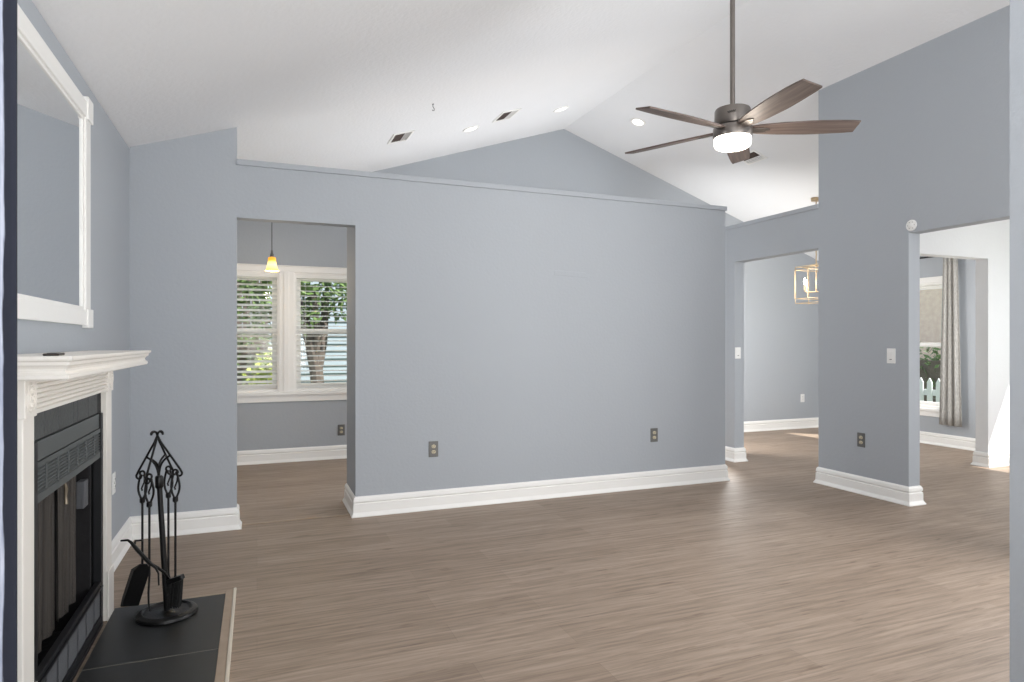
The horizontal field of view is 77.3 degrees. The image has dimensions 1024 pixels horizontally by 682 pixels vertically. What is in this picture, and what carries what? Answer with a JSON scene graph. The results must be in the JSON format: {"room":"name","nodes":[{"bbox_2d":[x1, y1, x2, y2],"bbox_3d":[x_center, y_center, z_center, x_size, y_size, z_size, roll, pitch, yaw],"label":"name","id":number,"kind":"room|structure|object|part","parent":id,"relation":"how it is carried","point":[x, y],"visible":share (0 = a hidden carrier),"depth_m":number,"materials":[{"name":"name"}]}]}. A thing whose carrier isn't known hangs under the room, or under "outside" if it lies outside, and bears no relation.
{"room":"living room","nodes":[
{"label":"living room","id":0,"kind":"room"},
{"bbox_2d":[0,0,16,681],"bbox_3d":[-0.835,0.010,0.742,0.490,2.425,0.040,0,0,-22],"label":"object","id":1,"kind":"object","parent":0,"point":[8,8],"visible":1,"depth_m":0.82,"materials":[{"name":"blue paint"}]},
{"bbox_2d":[17,0,129,539],"bbox_3d":[-1.482,0.012,1.557,0.120,2.440,10.190,0,0,-22],"label":"wall","id":2,"kind":"structure","parent":0,"point":[110,154],"depth_m":3.41,"materials":[{"name":"grey paint"}]},
{"bbox_2d":[17,3,92,327],"bbox_3d":[-1.704,-0.592,2.314,0.027,1.056,1.484,0,0,-22],"label":"wall mirror","id":3,"kind":"object","parent":2,"relation":"attached to","point":[55,120],"visible":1,"depth_m":2.45,"materials":[{"name":"white paint"}]},
{"bbox_2d":[112,472,115,494],"bbox_3d":[-2.204,0.782,3.546,0.011,0.116,0.072,0,0,-22],"label":"wall outlet","id":4,"kind":"object","parent":2,"relation":"attached to","point":[114,473],"visible":0.99,"depth_m":3.53,"materials":[{"name":"white plastic"}]},
{"bbox_2d":[130,127,724,516],"bbox_3d":[-0.331,-0.098,5.072,4.620,2.660,0.472,0,0,-22],"label":"wall partition","id":5,"kind":"structure","parent":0,"point":[528,336],"depth_m":4.78,"materials":[{"name":"grey paint"}]},
{"bbox_2d":[429,441,437,456],"bbox_3d":[-0.578,0.789,4.716,0.072,0.116,0.011,0,0,-22],"label":"wall outlet","id":6,"kind":"object","parent":5,"relation":"attached to","point":[433,445],"visible":1,"depth_m":4.71,"materials":[{"name":"grey metal"}]},
{"bbox_2d":[237,159,726,210],"bbox_3d":[0.029,-1.189,5.017,4.018,0.038,0.124,0,0,-22],"label":"trim","id":7,"kind":"structure","parent":5,"relation":"attached to","point":[243,162],"depth_m":4.79,"materials":[{"name":"grey paint"}]},
{"bbox_2d":[342,464,729,517],"bbox_3d":[0.312,1.161,5.329,3.295,0.141,0.530,0,0,-22],"label":"baseboard","id":8,"kind":"structure","parent":5,"relation":"attached to","point":[417,501],"depth_m":4.97,"materials":[{"name":"white paint"}]},
{"bbox_2d":[651,428,657,441],"bbox_3d":[1.207,0.789,5.427,0.072,0.116,0.011,0,0,-22],"label":"wall outlet","id":9,"kind":"object","parent":5,"relation":"attached to","point":[654,431],"visible":1,"depth_m":5.43,"materials":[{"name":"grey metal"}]},
{"bbox_2d":[32,0,1009,260],"bbox_3d":[2.381,-1.915,3.075,8.700,1.572,10.350,0,0,-22],"label":"ceiling","id":10,"kind":"structure","parent":0,"point":[318,83],"depth_m":4.62,"materials":[{"name":"white paint"}]},
{"bbox_2d":[265,222,278,271],"bbox_3d":[-2.037,-1.056,5.432,0.112,0.906,0.112,0,0,-22],"label":"pendant light","id":11,"kind":"object","parent":10,"relation":"hanging from","point":[271,265],"visible":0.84,"depth_m":5.41,"materials":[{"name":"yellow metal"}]},
{"bbox_3d":[-2.037,-0.662,5.432,0.112,0.118,0.112,0,0,-22],"label":"lamp shade","id":12,"kind":"part","parent":11,"relation":"part of","materials":[{"name":"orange glass"}]},
{"bbox_2d":[387,130,414,143],"bbox_3d":[-1.000,-1.846,5.769,0.191,0.068,0.290,0,0,-22],"label":"ceiling vent","id":13,"kind":"object","parent":10,"relation":"in","point":[403,136],"visible":1,"depth_m":5.76,"materials":[{"name":"white metal"}]},
{"bbox_2d":[463,125,478,131],"bbox_3d":[-0.402,-2.088,6.266,0.163,0.060,0.171,0,0,-16],"label":"recessed light","id":14,"kind":"object","parent":10,"relation":"in","point":[475,127],"visible":1,"depth_m":6.25,"materials":[{"name":"white paint"}]},
{"bbox_2d":[492,108,520,122],"bbox_3d":[-0.052,-2.179,6.158,0.192,0.068,0.290,0,0,-22],"label":"ceiling vent","id":15,"kind":"object","parent":10,"relation":"in","point":[505,115],"visible":1,"depth_m":6.15,"materials":[{"name":"white metal"}]},
{"bbox_2d":[553,106,568,112],"bbox_3d":[0.505,-2.402,6.601,0.163,0.060,0.171,0,0,-16],"label":"recessed light","id":16,"kind":"object","parent":10,"relation":"in","point":[560,109],"visible":1,"depth_m":6.59,"materials":[{"name":"white paint"}]},
{"bbox_2d":[630,118,645,126],"bbox_3d":[1.391,-2.424,7.061,0.162,0.063,0.171,0,0,-16],"label":"recessed light","id":17,"kind":"object","parent":10,"relation":"in","point":[638,122],"visible":1,"depth_m":7.05,"materials":[{"name":"white paint"}]},
{"bbox_2d":[625,0,860,163],"bbox_3d":[1.193,-1.662,3.476,1.253,1.206,1.254,0,0,-22],"label":"ceiling fan","id":18,"kind":"object","parent":10,"relation":"hanging from","point":[733,125],"visible":1,"depth_m":3.42,"materials":[{"name":"brown wood"}]},
{"bbox_3d":[0.932,-1.162,3.750,0.567,0.009,0.128,0,13,41],"label":"fan blade","id":19,"kind":"part","parent":18,"relation":"part of","materials":[{"name":"brown wood"}]},
{"bbox_3d":[0.890,-1.162,3.319,0.567,0.009,0.128,0,13,-30],"label":"fan blade","id":20,"kind":"part","parent":18,"relation":"part of","materials":[{"name":"brown wood"}]},
{"bbox_3d":[1.208,-1.089,3.506,0.196,0.059,0.196,0,0,-22],"label":"lamp shade","id":21,"kind":"part","parent":18,"relation":"part of","materials":[{"name":"white glass"}]},
{"bbox_3d":[1.355,-1.162,3.844,0.128,0.009,0.567,-14,-6,23],"label":"fan blade","id":22,"kind":"part","parent":18,"relation":"part of","materials":[{"name":"brown wood"}]},
{"bbox_3d":[1.288,-1.162,3.146,0.128,0.009,0.567,13,-3,-12],"label":"fan blade","id":23,"kind":"part","parent":18,"relation":"part of","materials":[{"name":"brown wood"}]},
{"bbox_3d":[1.575,-1.162,3.471,0.567,0.009,0.128,0,-13,6],"label":"fan blade","id":24,"kind":"part","parent":18,"relation":"part of","materials":[{"name":"brown wood"}]},
{"bbox_2d":[742,150,766,164],"bbox_3d":[2.633,-2.030,7.045,0.190,0.071,0.290,0,0,-22],"label":"ceiling vent","id":25,"kind":"object","parent":10,"relation":"in","point":[755,156],"visible":0.8,"depth_m":7.01,"materials":[{"name":"white metal"}]},
{"bbox_2d":[794,197,818,303],"bbox_3d":[3.569,-1.075,7.509,0.448,1.231,0.448,0,0,-19],"label":"lantern chandelier","id":26,"kind":"object","parent":10,"relation":"hanging from","point":[813,199],"visible":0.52,"depth_m":7.53,"materials":[{"name":"gold metal"}]},
{"bbox_3d":[3.569,-1.123,7.509,0.188,1.070,0.407,0,0,5],"label":"stem","id":27,"kind":"part","parent":26,"relation":"part of","materials":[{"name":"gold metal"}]},
{"bbox_2d":[237,129,818,450],"bbox_3d":[0.562,-0.684,7.802,8.540,3.833,0.140,0,0,-22],"label":"wall","id":28,"kind":"structure","parent":0,"point":[781,335],"depth_m":7.79,"materials":[{"name":"grey paint"}]},
{"bbox_2d":[237,263,346,402],"bbox_3d":[-2.328,-0.086,6.613,1.990,1.397,0.170,0,0,-22],"label":"window","id":29,"kind":"structure","parent":28,"relation":"in","point":[284,390],"depth_m":6.55,"materials":[{"name":"white paint"}]},
{"bbox_2d":[237,273,276,386],"bbox_3d":[-2.774,-0.123,6.422,0.800,1.140,0.047,0,0,-22],"label":"window blind","id":30,"kind":"object","parent":29,"relation":"attached to","point":[267,315],"visible":0.41,"depth_m":6.50,"materials":[{"name":"white plastic"}]},
{"bbox_3d":[-2.775,0.438,6.423,0.800,0.018,0.040,0,0,-22],"label":"rail","id":31,"kind":"part","parent":30,"relation":"part of","materials":[{"name":"white plastic"}]},
{"bbox_3d":[-2.487,-0.128,6.512,0.002,1.130,0.002,0,0,-22],"label":"ladder cord","id":32,"kind":"part","parent":30,"relation":"part of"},
{"bbox_3d":[-2.803,-0.388,6.494,0.780,0.610,0.030,0,0,-22],"label":"sash","id":33,"kind":"part","parent":29,"relation":"part of","materials":[{"name":"white paint"}]},
{"bbox_3d":[-2.790,0.171,6.461,0.780,0.622,0.030,0,0,-22],"label":"sash","id":34,"kind":"part","parent":29,"relation":"part of","materials":[{"name":"white paint"}]},
{"bbox_3d":[-2.788,-0.105,6.457,0.840,1.235,0.120,0,0,-22],"label":"frame","id":35,"kind":"part","parent":29,"relation":"part of","materials":[{"name":"white paint"}]},
{"bbox_3d":[-2.315,0.562,6.580,1.990,0.100,0.100,0,0,-22],"label":"sill","id":36,"kind":"part","parent":29,"relation":"part of","materials":[{"name":"white paint"}]},
{"bbox_2d":[297,275,346,384],"bbox_3d":[-1.873,-0.123,6.781,0.800,1.140,0.048,0,0,-22],"label":"window blind","id":37,"kind":"object","parent":29,"relation":"attached to","point":[298,276],"visible":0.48,"depth_m":6.72,"materials":[{"name":"white plastic"}]},
{"bbox_3d":[-1.873,0.438,6.782,0.800,0.018,0.040,0,0,-22],"label":"rail","id":38,"kind":"part","parent":37,"relation":"part of","materials":[{"name":"white plastic"}]},
{"bbox_2d":[294,272,346,391],"bbox_3d":[-1.887,-0.105,6.816,0.840,1.235,0.120,0,0,-22],"label":"window","id":39,"kind":"structure","parent":28,"relation":"in","point":[328,387],"depth_m":6.70,"materials":[{"name":"white paint"}]},
{"bbox_3d":[-1.902,-0.388,6.853,0.780,0.610,0.030,0,0,-22],"label":"sash","id":40,"kind":"part","parent":39,"relation":"part of","materials":[{"name":"white paint"}]},
{"bbox_3d":[-1.889,0.171,6.820,0.780,0.622,0.030,0,0,-22],"label":"sash","id":41,"kind":"part","parent":39,"relation":"part of","materials":[{"name":"white paint"}]},
{"bbox_2d":[338,424,344,435],"bbox_3d":[-1.807,0.932,6.777,0.072,0.116,0.011,0,0,-22],"label":"wall outlet","id":42,"kind":"object","parent":28,"relation":"attached to","point":[341,428],"visible":1,"depth_m":6.78,"materials":[{"name":"grey metal"}]},
{"bbox_2d":[801,394,804,401],"bbox_3d":[4.157,0.802,9.153,0.072,0.116,0.011,0,0,-22],"label":"wall outlet","id":43,"kind":"object","parent":28,"relation":"attached to","point":[802,395],"visible":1,"depth_m":9.15,"materials":[{"name":"white plastic"}]},
{"bbox_2d":[73,427,1009,681],"bbox_3d":[2.260,1.292,2.973,9.000,0.120,10.450,0,0,-22],"label":"floor","id":44,"kind":"structure","parent":0,"point":[769,572],"depth_m":3.29,"materials":[{"name":"beige wood"}]},
{"bbox_2d":[17,350,150,681],"bbox_3d":[-1.819,0.636,2.324,0.701,1.192,1.429,0,0,-22],"label":"fireplace","id":45,"kind":"object","parent":44,"relation":"on","point":[65,568],"visible":0.99,"depth_m":2.34,"materials":[{"name":"white paint"}]},
{"bbox_3d":[-1.460,0.769,1.937,0.032,0.925,0.034,0,0,-22],"label":"insert frame","id":46,"kind":"part","parent":45,"relation":"part of","materials":[{"name":"black paint"}]},
{"bbox_2d":[38,492,53,652],"bbox_3d":[-1.586,0.759,2.143,0.022,0.545,0.355,0,0,-22],"label":"curtain","id":47,"kind":"object","parent":45,"relation":"hanging from","point":[40,503],"depth_m":2.23,"materials":[{"name":"grey metal"}]},
{"bbox_2d":[43,353,64,355],"bbox_3d":[-1.360,0.036,1.901,0.040,0.008,0.150,0,0,-30],"label":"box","id":48,"kind":"object","parent":45,"relation":"on","point":[44,354],"visible":1,"depth_m":1.84,"materials":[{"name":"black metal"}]},
{"bbox_3d":[-1.627,0.547,2.333,0.015,0.092,0.020,0,0,0],"label":"screen pull","id":49,"kind":"part","parent":45,"relation":"part of","materials":[{"name":"gold metal"}]},
{"bbox_2d":[56,476,75,621],"bbox_3d":[-1.721,0.759,2.482,0.022,0.545,0.285,0,0,-22],"label":"curtain","id":50,"kind":"object","parent":45,"relation":"hanging from","point":[66,546],"depth_m":2.44,"materials":[{"name":"grey metal"}]},
{"bbox_3d":[-1.668,0.340,2.335,0.109,0.061,0.920,0,0,-22],"label":"hood panel","id":51,"kind":"part","parent":45,"relation":"part of","materials":[{"name":"grey metal"}]},
{"bbox_3d":[-1.620,0.434,2.355,0.012,0.125,0.924,0,0,-22],"label":"louvre panel","id":52,"kind":"part","parent":45,"relation":"part of","materials":[{"name":"grey metal"}]},
{"bbox_2d":[38,582,102,681],"bbox_3d":[-1.621,1.132,2.354,0.026,0.200,0.920,0,0,-22],"label":"grille","id":53,"kind":"object","parent":45,"relation":"attached to","point":[67,654],"depth_m":2.39,"materials":[{"name":"black metal"}]},
{"bbox_3d":[-1.776,0.627,2.645,0.028,0.110,0.070,0,0,-22],"label":"damper plate","id":54,"kind":"part","parent":45,"relation":"part of","materials":[{"name":"grey metal"}]},
{"bbox_2d":[17,350,150,380],"bbox_3d":[-1.615,0.073,2.406,0.261,0.067,1.429,0,0,-22],"label":"mantel shelf","id":55,"kind":"object","parent":45,"relation":"attached to","point":[74,364],"depth_m":1.91,"materials":[{"name":"white paint"}]},
{"bbox_3d":[-1.791,0.769,2.768,0.032,0.925,0.034,0,0,-22],"label":"insert frame","id":56,"kind":"part","parent":45,"relation":"part of","materials":[{"name":"black paint"}]},
{"bbox_2d":[76,587,236,681],"bbox_3d":[-1.279,1.224,2.265,0.511,0.016,1.755,0,0,-22],"label":"hearth","id":57,"kind":"object","parent":44,"relation":"on","point":[198,647],"visible":0.94,"depth_m":2.56,"materials":[{"name":"black tile"}]},
{"bbox_2d":[135,430,197,625],"bbox_3d":[-1.546,0.809,2.867,0.250,0.824,0.250,0,0,-36],"label":"stand","id":58,"kind":"object","parent":57,"relation":"on","point":[158,615],"visible":0.98,"depth_m":2.86,"materials":[{"name":"black metal"}]},
{"bbox_2d":[120,470,147,606],"bbox_3d":[-1.704,0.890,2.897,0.116,0.622,0.057,0,0,-26],"label":"shovel","id":59,"kind":"object","parent":58,"relation":"hanging from","point":[138,575],"visible":0.84,"depth_m":2.89,"materials":[{"name":"black metal"}]},
{"bbox_3d":[-1.673,0.648,2.897,0.047,0.138,0.018,0,0,0],"label":"handle","id":60,"kind":"part","parent":59,"relation":"part of","materials":[{"name":"black metal"}]},
{"bbox_2d":[120,465,173,585],"bbox_3d":[-1.612,0.837,2.858,0.172,0.542,0.182,0,0,0],"label":"tongs","id":61,"kind":"object","parent":58,"relation":"hanging from","point":[141,554],"visible":0.91,"depth_m":2.93,"materials":[{"name":"black metal"}]},
{"bbox_3d":[-1.577,0.635,2.937,0.047,0.138,0.018,0,0,0],"label":"handle","id":62,"kind":"part","parent":61,"relation":"part of","materials":[{"name":"black metal"}]},
{"bbox_2d":[144,473,154,610],"bbox_3d":[-1.591,0.878,2.807,0.047,0.608,0.023,0,0,0],"label":"fireplace poker","id":63,"kind":"object","parent":58,"relation":"hanging from","point":[149,503],"visible":1,"depth_m":2.80,"materials":[{"name":"black metal"}]},
{"bbox_3d":[-1.591,0.644,2.807,0.047,0.138,0.018,0,0,0],"label":"handle","id":64,"kind":"part","parent":63,"relation":"part of","materials":[{"name":"black metal"}]},
{"bbox_3d":[-1.630,0.510,2.879,0.157,0.228,0.009,0,0,16],"label":"hook arm","id":65,"kind":"part","parent":58,"relation":"part of","materials":[{"name":"black metal"}]},
{"bbox_3d":[-1.594,0.512,2.849,0.010,0.231,0.108,0,0,16],"label":"hook arm","id":66,"kind":"part","parent":58,"relation":"part of","materials":[{"name":"black metal"}]},
{"bbox_3d":[-1.579,0.503,2.891,0.010,0.213,0.121,0,0,22],"label":"hook arm","id":67,"kind":"part","parent":58,"relation":"part of","materials":[{"name":"black metal"}]},
{"bbox_3d":[-1.546,0.500,2.864,0.156,0.206,0.023,0,0,0],"label":"hook arm","id":68,"kind":"part","parent":58,"relation":"part of","materials":[{"name":"black metal"}]},
{"bbox_2d":[165,468,184,608],"bbox_3d":[-1.504,0.875,2.857,0.074,0.620,0.041,0,0,0],"label":"brush","id":69,"kind":"object","parent":58,"relation":"hanging from","point":[174,591],"visible":1,"depth_m":2.85,"materials":[{"name":"black metal"}]},
{"bbox_3d":[-1.503,0.634,2.857,0.047,0.138,0.018,0,0,0],"label":"handle","id":70,"kind":"part","parent":69,"relation":"part of","materials":[{"name":"black metal"}]},
{"bbox_2d":[242,513,349,524],"bbox_3d":[-1.489,1.229,4.439,0.710,0.006,0.030,0,0,-22],"label":"trim","id":71,"kind":"structure","parent":44,"relation":"on","point":[347,513],"depth_m":4.42,"materials":[{"name":"brown wood"}]},
{"bbox_2d":[725,5,1009,486],"bbox_3d":[3.562,-0.489,3.556,0.120,3.443,9.970,0,0,-22],"label":"wall","id":72,"kind":"structure","parent":0,"point":[930,145],"depth_m":5.00,"materials":[{"name":"grey paint"}]},
{"bbox_2d":[112,417,1009,571],"bbox_3d":[2.433,1.161,3.106,8.300,0.141,9.970,0,0,-22],"label":"baseboard","id":73,"kind":"structure","parent":72,"relation":"attached to","point":[265,456],"depth_m":5.38,"materials":[{"name":"white paint"}]},
{"bbox_2d":[735,347,740,358],"bbox_3d":[2.329,0.113,6.595,0.072,0.116,0.010,0,0,-22],"label":"light switch","id":74,"kind":"object","parent":72,"relation":"attached to","point":[737,349],"visible":1,"depth_m":6.59,"materials":[{"name":"white plastic"}]},
{"bbox_2d":[725,204,818,229],"bbox_3d":[2.227,-1.189,6.905,0.144,0.038,2.760,0,0,-22],"label":"trim","id":75,"kind":"structure","parent":72,"relation":"attached to","point":[816,206],"depth_m":6.06,"materials":[{"name":"grey paint"}]},
{"bbox_2d":[857,432,864,447],"bbox_3d":[2.836,0.796,5.201,0.011,0.116,0.072,0,0,-22],"label":"wall outlet","id":76,"kind":"object","parent":72,"relation":"attached to","point":[860,436],"visible":1,"depth_m":5.20,"materials":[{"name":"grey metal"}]},
{"bbox_2d":[887,348,895,363],"bbox_3d":[2.934,0.108,4.955,0.010,0.116,0.072,0,0,-22],"label":"light switch","id":77,"kind":"object","parent":72,"relation":"attached to","point":[891,352],"visible":1,"depth_m":4.95,"materials":[{"name":"white plastic"}]},
{"bbox_2d":[906,220,916,230],"bbox_3d":[2.993,-0.875,4.801,0.015,0.084,0.084,0,0,-22],"label":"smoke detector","id":78,"kind":"object","parent":72,"relation":"attached to","point":[911,225],"visible":1,"depth_m":4.79,"materials":[{"name":"white plastic"}]},
{"bbox_2d":[920,256,974,437],"bbox_3d":[6.344,0.018,4.665,0.120,2.429,9.970,0,0,-22],"label":"wall","id":79,"kind":"structure","parent":0,"point":[929,267],"depth_m":7.36,"materials":[{"name":"grey paint"}]},
{"bbox_2d":[920,276,942,416],"bbox_3d":[5.035,0.057,7.883,0.170,1.680,0.980,0,0,-22],"label":"window","id":80,"kind":"structure","parent":79,"relation":"in","point":[927,408],"depth_m":7.75,"materials":[{"name":"white paint"}]},
{"bbox_3d":[5.062,0.390,7.894,0.030,0.764,0.760,0,0,-22],"label":"sash","id":81,"kind":"part","parent":80,"relation":"part of","materials":[{"name":"glass"}]},
{"bbox_3d":[5.095,-0.312,7.907,0.030,0.752,0.760,0,0,-22],"label":"sash","id":82,"kind":"part","parent":80,"relation":"part of","materials":[{"name":"white paint"}]},
{"bbox_2d":[920,256,961,426],"bbox_3d":[5.028,-0.028,7.649,0.116,2.001,1.150,0,0,-22],"label":"window curtain","id":83,"kind":"object","parent":79,"relation":"hanging from","point":[950,409],"visible":0.91,"depth_m":7.41,"materials":[{"name":"grey fabric"}]},
{"bbox_2d":[939,258,961,426],"bbox_3d":[5.084,-0.018,7.430,0.058,1.980,0.264,0,0,-22],"label":"drape","id":84,"kind":"object","parent":83,"relation":"hanging from","point":[950,409],"depth_m":7.41,"materials":[{"name":"grey fabric"}]},
{"bbox_2d":[920,219,1009,452],"bbox_3d":[4.141,-0.474,6.149,2.875,3.412,0.120,0,0,-22],"label":"wall","id":85,"kind":"structure","parent":0,"point":[988,244],"depth_m":6.35,"materials":[{"name":"white paint"}]},
{"bbox_2d":[1010,0,1023,681],"bbox_3d":[1.747,-0.417,0.798,0.123,3.299,1.990,0,0,-22],"label":"wall","id":86,"kind":"structure","parent":0,"point":[1016,6],"depth_m":1.68,"materials":[{"name":"grey paint"}]},
{"label":"outside","id":87,"kind":"structure","parent":0,"visible":0},
{"bbox_3d":[0.203,1.557,12.998,42.000,0.150,36.000,0,0,-22],"label":"ground","id":88,"kind":"structure","parent":87,"visible":0},
{"bbox_2d":[237,280,266,344],"bbox_3d":[-6.450,0.026,11.461,3.900,2.912,0.070,0,0,-22],"label":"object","id":89,"kind":"object","parent":88,"relation":"on","point":[251,302],"visible":0.02,"depth_m":12.02,"materials":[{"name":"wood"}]},
{"bbox_2d":[237,327,271,384],"bbox_3d":[-5.082,0.567,10.361,2.928,1.862,0.882,0,0,-22],"label":"hedge","id":90,"kind":"object","parent":88,"relation":"on","point":[241,338],"visible":0.03,"depth_m":10.45,"materials":[{"name":"green plant"}]},
{"bbox_2d":[239,348,271,384],"bbox_3d":[-3.157,0.778,8.009,0.504,1.415,0.410,0,0,-22],"label":"shrub","id":91,"kind":"object","parent":88,"relation":"on","point":[264,353],"visible":0.27,"depth_m":7.96,"materials":[{"name":"green plant"}]},
{"bbox_2d":[237,280,346,382],"bbox_3d":[-3.396,-0.178,9.434,3.365,3.325,1.639,0,0,-16],"label":"tree","id":92,"kind":"object","parent":88,"relation":"on","point":[305,313],"visible":0.15,"depth_m":9.48,"materials":[{"name":"green plant"}]},
{"bbox_3d":[-3.390,-0.924,9.458,3.354,1.834,1.773,0,0,-22],"label":"crown","id":93,"kind":"part","parent":92,"relation":"part of","materials":[{"name":"green plant"}]},
{"bbox_2d":[301,281,346,382],"bbox_3d":[-2.764,-1.218,16.122,6.500,5.400,4.800,0,0,-22],"label":"house","id":94,"kind":"structure","parent":88,"relation":"on","point":[311,283],"depth_m":13.55,"materials":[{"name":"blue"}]},
{"bbox_2d":[920,377,939,401],"bbox_3d":[6.599,0.982,9.519,0.132,1.000,3.290,0,0,-22],"label":"picket fence","id":95,"kind":"object","parent":88,"relation":"on","point":[929,391],"visible":0.05,"depth_m":9.82,"materials":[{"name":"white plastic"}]},
{"bbox_2d":[920,341,940,401],"bbox_3d":[8.457,0.717,13.883,0.880,1.530,6.067,0,0,-22],"label":"hedge","id":96,"kind":"object","parent":88,"relation":"on","point":[930,368],"visible":0.06,"depth_m":13.14,"materials":[{"name":"green plant"}]},
{"bbox_2d":[920,289,941,359],"bbox_3d":[11.812,-1.518,14.933,4.000,6.000,13.800,0,0,-22],"label":"brick house","id":97,"kind":"structure","parent":88,"relation":"on","point":[930,300],"depth_m":15.34,"materials":[{"name":"grey"}]}
]}

